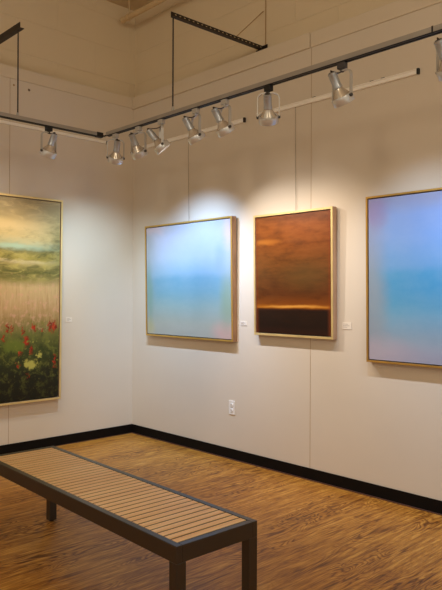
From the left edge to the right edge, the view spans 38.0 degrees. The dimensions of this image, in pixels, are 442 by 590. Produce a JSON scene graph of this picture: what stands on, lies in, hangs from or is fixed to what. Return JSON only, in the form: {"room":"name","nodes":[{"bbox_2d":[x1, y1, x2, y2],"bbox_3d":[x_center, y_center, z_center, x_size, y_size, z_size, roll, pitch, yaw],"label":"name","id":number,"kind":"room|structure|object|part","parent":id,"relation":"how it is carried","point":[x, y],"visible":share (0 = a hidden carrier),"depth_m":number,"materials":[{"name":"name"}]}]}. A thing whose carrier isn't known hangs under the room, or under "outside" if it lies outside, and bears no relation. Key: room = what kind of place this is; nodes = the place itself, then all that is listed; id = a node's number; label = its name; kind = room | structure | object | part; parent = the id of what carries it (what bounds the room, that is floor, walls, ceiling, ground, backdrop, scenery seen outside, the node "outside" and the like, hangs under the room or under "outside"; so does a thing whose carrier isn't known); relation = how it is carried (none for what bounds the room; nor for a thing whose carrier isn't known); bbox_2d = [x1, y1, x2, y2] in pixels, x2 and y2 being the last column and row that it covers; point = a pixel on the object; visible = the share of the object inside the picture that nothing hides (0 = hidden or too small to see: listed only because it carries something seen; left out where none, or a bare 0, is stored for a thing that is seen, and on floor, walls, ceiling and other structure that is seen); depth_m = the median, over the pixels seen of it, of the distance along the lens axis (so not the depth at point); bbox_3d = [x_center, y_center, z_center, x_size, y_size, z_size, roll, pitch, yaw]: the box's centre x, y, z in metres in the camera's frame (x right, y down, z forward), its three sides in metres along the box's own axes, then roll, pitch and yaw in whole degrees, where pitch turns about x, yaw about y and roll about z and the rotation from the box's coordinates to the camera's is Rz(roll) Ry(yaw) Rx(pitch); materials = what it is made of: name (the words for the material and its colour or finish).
{"room":"museum","nodes":[
{"label":"museum","id":0,"kind":"room"},
{"bbox_2d":[0,76,132,445],"bbox_3d":[-3.417,-0.311,4.085,7.060,3.366,0.060,0,0,-44],"label":"wall","id":1,"kind":"structure","parent":0,"point":[96,194],"depth_m":6.07,"materials":[{"name":"white paint"}]},
{"bbox_2d":[8,163,9,443],"bbox_3d":[-1.836,-0.294,5.557,0.003,3.173,0.001,0,0,-44],"label":"trim","id":2,"kind":"structure","parent":1,"relation":"attached to","point":[9,163],"depth_m":5.55,"materials":[{"name":"paint"}]},
{"bbox_2d":[0,193,62,405],"bbox_3d":[-1.899,0.040,5.442,1.200,1.808,0.055,0,1,-44],"label":"framed painting","id":3,"kind":"object","parent":1,"relation":"attached to","point":[31,228],"visible":1,"depth_m":5.63,"materials":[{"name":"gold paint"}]},
{"bbox_2d":[0,120,106,143],"bbox_3d":[-2.147,-1.491,5.242,2.884,0.033,0.021,0,0,-44],"label":"rail","id":4,"kind":"object","parent":1,"relation":"attached to","point":[1,121],"visible":0.9,"depth_m":5.85,"materials":[{"name":"white metal"}]},
{"bbox_2d":[0,63,131,108],"bbox_3d":[-3.415,-1.943,4.035,6.980,0.106,0.010,0,0,-44],"label":"trim","id":5,"kind":"structure","parent":1,"relation":"attached to","point":[8,71],"depth_m":5.91,"materials":[{"name":"paint"}]},
{"bbox_2d":[0,424,131,453],"bbox_3d":[-3.423,1.328,4.037,7.000,0.089,0.008,0,0,-44],"label":"baseboard","id":6,"kind":"structure","parent":1,"relation":"attached to","point":[100,433],"depth_m":5.93,"materials":[{"name":"black plastic"}]},
{"bbox_2d":[66,317,71,321],"bbox_3d":[-1.414,0.230,5.959,0.065,0.044,0.005,0,0,-44],"label":"wall label","id":7,"kind":"object","parent":1,"relation":"attached to","point":[68,319],"visible":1,"depth_m":5.96,"materials":[{"name":"white paper"}]},
{"bbox_2d":[57,433,128,445],"bbox_3d":[-3.424,1.369,4.025,6.982,0.006,0.008,0,0,-44],"label":"trim","id":8,"kind":"structure","parent":1,"relation":"attached to","point":[125,433],"depth_m":6.12,"materials":[{"name":"brown wood"}]},
{"bbox_2d":[0,0,134,97],"bbox_3d":[-3.434,-0.770,4.193,7.180,4.285,0.120,0,0,-44],"label":"wall","id":9,"kind":"structure","parent":0,"point":[83,42],"depth_m":6.07,"materials":[{"name":"beige paint"}]},
{"bbox_2d":[0,22,23,43],"bbox_3d":[-1.786,-2.022,5.107,0.080,0.056,0.836,0,0,-44],"label":"bracket","id":10,"kind":"object","parent":9,"relation":"attached to","point":[12,31],"visible":1,"depth_m":4.93,"materials":[{"name":"metal"}]},
{"bbox_2d":[16,30,18,114],"bbox_3d":[-1.526,-1.663,4.819,0.032,0.655,0.032,0,0,-44],"label":"cable","id":11,"kind":"object","parent":10,"relation":"hanging from","point":[17,113],"visible":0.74,"depth_m":4.82,"materials":[{"name":"grey metal"}]},
{"bbox_2d":[0,112,102,137],"bbox_3d":[-2.181,-1.322,4.145,3.320,0.040,0.041,0,0,-44],"label":"track","id":12,"kind":"object","parent":11,"relation":"hanging from","point":[2,114],"visible":1,"depth_m":4.95,"materials":[{"name":"metal"}]},
{"bbox_2d":[39,126,57,158],"bbox_3d":[-1.333,-1.174,4.951,0.133,0.252,0.149,0,0,-18],"label":"track spotlight","id":13,"kind":"object","parent":12,"relation":"hanging from","point":[50,150],"visible":1,"depth_m":4.91,"materials":[{"name":"silver plastic"}]},
{"bbox_3d":[-1.334,-1.123,4.957,0.112,0.094,0.100,0,0,-44],"label":"reflector bulb","id":14,"kind":"part","parent":13,"relation":"part of","materials":[{"name":"clear glass"}]},
{"bbox_2d":[106,0,152,10],"bbox_3d":[-0.774,-2.966,1.585,7.400,0.120,8.000,0,0,-44],"label":"ceiling","id":15,"kind":"structure","parent":0,"point":[134,4],"depth_m":6.37,"materials":[{"name":"paint"}]},
{"bbox_2d":[120,0,166,22],"bbox_3d":[1.587,-2.783,3.658,0.084,0.218,7.402,0,0,-44],"label":"pipe","id":16,"kind":"object","parent":15,"relation":"hanging from","point":[129,16],"visible":1,"depth_m":6.10,"materials":[{"name":"beige metal"}]},
{"bbox_2d":[0,433,441,589],"bbox_3d":[-0.796,1.429,1.436,7.200,0.100,7.800,0,0,-44],"label":"floor","id":17,"kind":"structure","parent":0,"point":[311,535],"depth_m":3.65,"materials":[{"name":"wood"}]},
{"bbox_2d":[0,446,256,589],"bbox_3d":[-0.601,1.157,3.165,0.425,0.452,1.765,0,0,-42],"label":"bench","id":18,"kind":"object","parent":17,"relation":"on","point":[178,527],"visible":1,"depth_m":2.83,"materials":[{"name":"brown wood"}]},
{"bbox_3d":[-1.038,1.185,3.929,0.046,0.378,0.046,0,0,-42],"label":"leg","id":19,"kind":"part","parent":18,"relation":"part of","materials":[{"name":"brown metal"}]},
{"bbox_3d":[-0.163,1.186,2.401,0.046,0.378,0.046,0,0,-42],"label":"leg","id":20,"kind":"part","parent":18,"relation":"part of","materials":[{"name":"brown metal"}]},
{"bbox_3d":[0.117,1.188,2.656,0.046,0.378,0.046,0,0,-42],"label":"leg","id":21,"kind":"part","parent":18,"relation":"part of","materials":[{"name":"brown metal"}]},
{"bbox_2d":[135,0,396,96],"bbox_3d":[1.805,-0.748,3.822,0.120,4.285,7.660,0,0,-44],"label":"wall","id":22,"kind":"structure","parent":0,"point":[197,50],"depth_m":5.70,"materials":[{"name":"beige paint"}]},
{"bbox_2d":[171,11,267,51],"bbox_3d":[0.001,-2.165,4.941,0.957,0.342,0.080,0,0,-42],"label":"bracket","id":23,"kind":"object","parent":22,"relation":"attached to","point":[176,16],"visible":0.88,"depth_m":4.93,"materials":[{"name":"metal"}]},
{"bbox_2d":[171,18,173,110],"bbox_3d":[-0.348,-1.672,4.647,0.032,0.683,0.032,0,0,-44],"label":"cable","id":24,"kind":"object","parent":23,"relation":"hanging from","point":[172,107],"visible":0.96,"depth_m":4.64,"materials":[{"name":"grey metal"}]},
{"bbox_2d":[265,0,265,44],"bbox_3d":[0.366,-2.472,5.244,0.008,0.845,0.008,0,0,-44],"label":"conduit","id":25,"kind":"object","parent":22,"relation":"attached to","point":[265,0],"visible":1,"depth_m":5.24,"materials":[{"name":"metal"}]},
{"bbox_2d":[106,23,441,136],"bbox_3d":[0.660,-1.312,3.591,0.039,0.036,4.600,0,0,-44],"label":"track","id":26,"kind":"object","parent":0,"point":[437,29],"visible":0.97,"depth_m":3.79,"materials":[{"name":"metal"}]},
{"bbox_2d":[106,133,124,164],"bbox_3d":[-0.842,-1.171,5.164,0.155,0.254,0.135,0,0,36],"label":"track spotlight","id":27,"kind":"object","parent":26,"relation":"hanging from","point":[115,158],"visible":1,"depth_m":5.13,"materials":[{"name":"grey metal"}]},
{"bbox_3d":[-0.850,-1.119,5.169,0.109,0.095,0.099,0,0,-44],"label":"reflector bulb","id":28,"kind":"part","parent":27,"relation":"part of","materials":[{"name":"clear glass"}]},
{"bbox_2d":[128,126,147,158],"bbox_3d":[-0.635,-1.169,4.931,0.136,0.257,0.164,0,0,0],"label":"track spotlight","id":29,"kind":"object","parent":26,"relation":"hanging from","point":[137,151],"visible":1,"depth_m":4.90,"materials":[{"name":"grey metal"}]},
{"bbox_3d":[-0.638,-1.116,4.943,0.100,0.098,0.111,0,0,-44],"label":"reflector bulb","id":30,"kind":"part","parent":29,"relation":"part of","materials":[{"name":"clear glass"}]},
{"bbox_2d":[146,119,169,154],"bbox_3d":[-0.455,-1.168,4.732,0.170,0.258,0.140,0,0,-44],"label":"track spotlight","id":31,"kind":"object","parent":26,"relation":"hanging from","point":[160,144],"visible":1,"depth_m":4.71,"materials":[{"name":"grey metal"}]},
{"bbox_3d":[-0.443,-1.113,4.740,0.100,0.099,0.105,0,0,-44],"label":"reflector bulb","id":32,"kind":"part","parent":31,"relation":"part of","materials":[{"name":"clear glass"}]},
{"bbox_2d":[182,108,204,144],"bbox_3d":[-0.181,-1.169,4.454,0.136,0.256,0.160,0,0,31],"label":"track spotlight","id":33,"kind":"object","parent":26,"relation":"hanging from","point":[195,135],"visible":1,"depth_m":4.42,"materials":[{"name":"grey metal"}]},
{"bbox_3d":[-0.176,-1.116,4.463,0.100,0.097,0.110,0,0,-44],"label":"reflector bulb","id":34,"kind":"part","parent":33,"relation":"part of","materials":[{"name":"clear glass"}]},
{"bbox_2d":[211,99,234,137],"bbox_3d":[0.015,-1.168,4.254,0.160,0.256,0.135,0,0,3],"label":"track spotlight","id":35,"kind":"object","parent":26,"relation":"hanging from","point":[224,127],"visible":1,"depth_m":4.21,"materials":[{"name":"grey metal"}]},
{"bbox_3d":[0.025,-1.116,4.252,0.100,0.096,0.111,0,0,-44],"label":"reflector bulb","id":36,"kind":"part","parent":35,"relation":"part of","materials":[{"name":"clear glass"}]},
{"bbox_2d":[256,85,279,125],"bbox_3d":[0.288,-1.167,3.962,0.161,0.257,0.146,0,0,-44],"label":"track spotlight","id":37,"kind":"object","parent":26,"relation":"hanging from","point":[268,117],"visible":1,"depth_m":3.94,"materials":[{"name":"silver metal"}]},
{"bbox_3d":[0.294,-1.113,3.974,0.099,0.098,0.104,0,0,-44],"label":"reflector bulb","id":38,"kind":"part","parent":37,"relation":"part of","materials":[{"name":"clear glass"}]},
{"bbox_2d":[328,61,354,107],"bbox_3d":[0.666,-1.167,3.574,0.159,0.255,0.135,0,0,-2],"label":"track spotlight","id":39,"kind":"object","parent":26,"relation":"hanging from","point":[341,96],"visible":1,"depth_m":3.53,"materials":[{"name":"grey metal"}]},
{"bbox_3d":[0.675,-1.114,3.573,0.100,0.096,0.112,0,0,-44],"label":"reflector bulb","id":40,"kind":"part","parent":39,"relation":"part of","materials":[{"name":"clear glass"}]},
{"bbox_2d":[434,37,441,81],"bbox_3d":[1.100,-1.165,3.120,0.159,0.255,0.135,0,0,-1],"label":"track spotlight","id":41,"kind":"object","parent":26,"relation":"hanging from","point":[438,43],"visible":1,"depth_m":3.10,"materials":[{"name":"grey metal"}]},
{"bbox_3d":[1.110,-1.113,3.118,0.100,0.096,0.111,0,0,-44],"label":"reflector bulb","id":42,"kind":"part","parent":41,"relation":"part of","materials":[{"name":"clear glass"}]},
{"bbox_2d":[132,2,441,500],"bbox_3d":[1.759,-0.289,3.738,0.060,3.366,7.600,0,0,-44],"label":"wall","id":43,"kind":"structure","parent":0,"point":[353,417],"depth_m":4.88,"materials":[{"name":"white paint"}]},
{"bbox_2d":[142,117,245,147],"bbox_3d":[-0.306,-1.457,5.845,0.021,0.043,1.464,0,0,-44],"label":"rail","id":44,"kind":"object","parent":43,"relation":"attached to","point":[242,120],"visible":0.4,"depth_m":5.67,"materials":[{"name":"white metal"}]},
{"bbox_2d":[188,136,188,186],"bbox_3d":[-0.293,-0.993,5.822,0.016,0.903,0.002,0,0,-44],"label":"hanging wire","id":45,"kind":"object","parent":44,"relation":"hanging from","point":[188,136],"visible":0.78,"depth_m":5.82,"materials":[{"name":"metal"}]},
{"bbox_2d":[145,216,236,341],"bbox_3d":[-0.301,-0.135,5.790,0.055,1.052,1.193,-1,1,-44],"label":"framed painting","id":46,"kind":"object","parent":45,"relation":"hanging from","point":[191,266],"visible":1,"depth_m":5.71,"materials":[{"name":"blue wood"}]},
{"bbox_2d":[132,32,310,109],"bbox_3d":[-0.110,-1.921,5.644,0.020,0.115,2.256,0,0,-44],"label":"trim","id":47,"kind":"structure","parent":43,"relation":"attached to","point":[300,43],"depth_m":5.45,"materials":[{"name":"paint"}]},
{"bbox_2d":[229,400,234,414],"bbox_3d":[0.090,0.953,5.423,0.011,0.118,0.072,0,0,-44],"label":"wall outlet","id":48,"kind":"object","parent":43,"relation":"attached to","point":[231,403],"visible":1,"depth_m":5.42,"materials":[{"name":"white plastic"}]},
{"bbox_2d":[131,424,441,515],"bbox_3d":[1.728,1.349,3.712,0.008,0.089,7.600,0,0,-44],"label":"baseboard","id":49,"kind":"structure","parent":43,"relation":"attached to","point":[433,505],"depth_m":4.85,"materials":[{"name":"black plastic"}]},
{"bbox_2d":[253,206,336,339],"bbox_3d":[0.551,-0.159,4.908,0.050,0.960,0.781,-1,1,-44],"label":"framed painting","id":50,"kind":"object","parent":43,"relation":"attached to","point":[295,252],"visible":1,"depth_m":4.86,"materials":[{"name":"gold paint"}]},
{"bbox_2d":[310,48,311,373],"bbox_3d":[0.676,-0.280,4.826,0.001,3.164,0.003,0,0,-44],"label":"trim","id":51,"kind":"structure","parent":43,"relation":"attached to","point":[311,48],"depth_m":4.83,"materials":[{"name":"paint"}]},
{"bbox_2d":[256,68,419,115],"bbox_3d":[0.793,-1.463,4.697,0.021,0.043,1.444,0,0,-44],"label":"rail","id":52,"kind":"object","parent":43,"relation":"attached to","point":[416,71],"visible":0.91,"depth_m":4.50,"materials":[{"name":"white metal"}]},
{"bbox_2d":[295,107,295,176],"bbox_3d":[0.573,-0.976,4.917,0.016,0.933,0.002,0,0,-44],"label":"hanging wire","id":53,"kind":"object","parent":52,"relation":"hanging from","point":[295,107],"visible":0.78,"depth_m":4.91,"materials":[{"name":"metal"}]},
{"bbox_2d":[342,322,351,329],"bbox_3d":[0.900,0.221,4.585,0.005,0.050,0.078,0,0,-44],"label":"wall label","id":54,"kind":"object","parent":43,"relation":"attached to","point":[345,325],"visible":1,"depth_m":4.58,"materials":[{"name":"white paper"}]},
{"bbox_2d":[311,0,441,47],"bbox_3d":[2.523,-1.915,2.899,0.010,0.111,5.338,0,0,-44],"label":"trim","id":55,"kind":"structure","parent":43,"relation":"attached to","point":[398,8],"depth_m":4.46,"materials":[{"name":"paint"}]},
{"bbox_2d":[366,187,441,367],"bbox_3d":[1.429,-0.106,3.984,0.055,1.130,1.200,-1,1,-44],"label":"framed painting","id":56,"kind":"object","parent":43,"relation":"attached to","point":[404,229],"visible":1,"depth_m":4.19,"materials":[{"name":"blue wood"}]}
]}

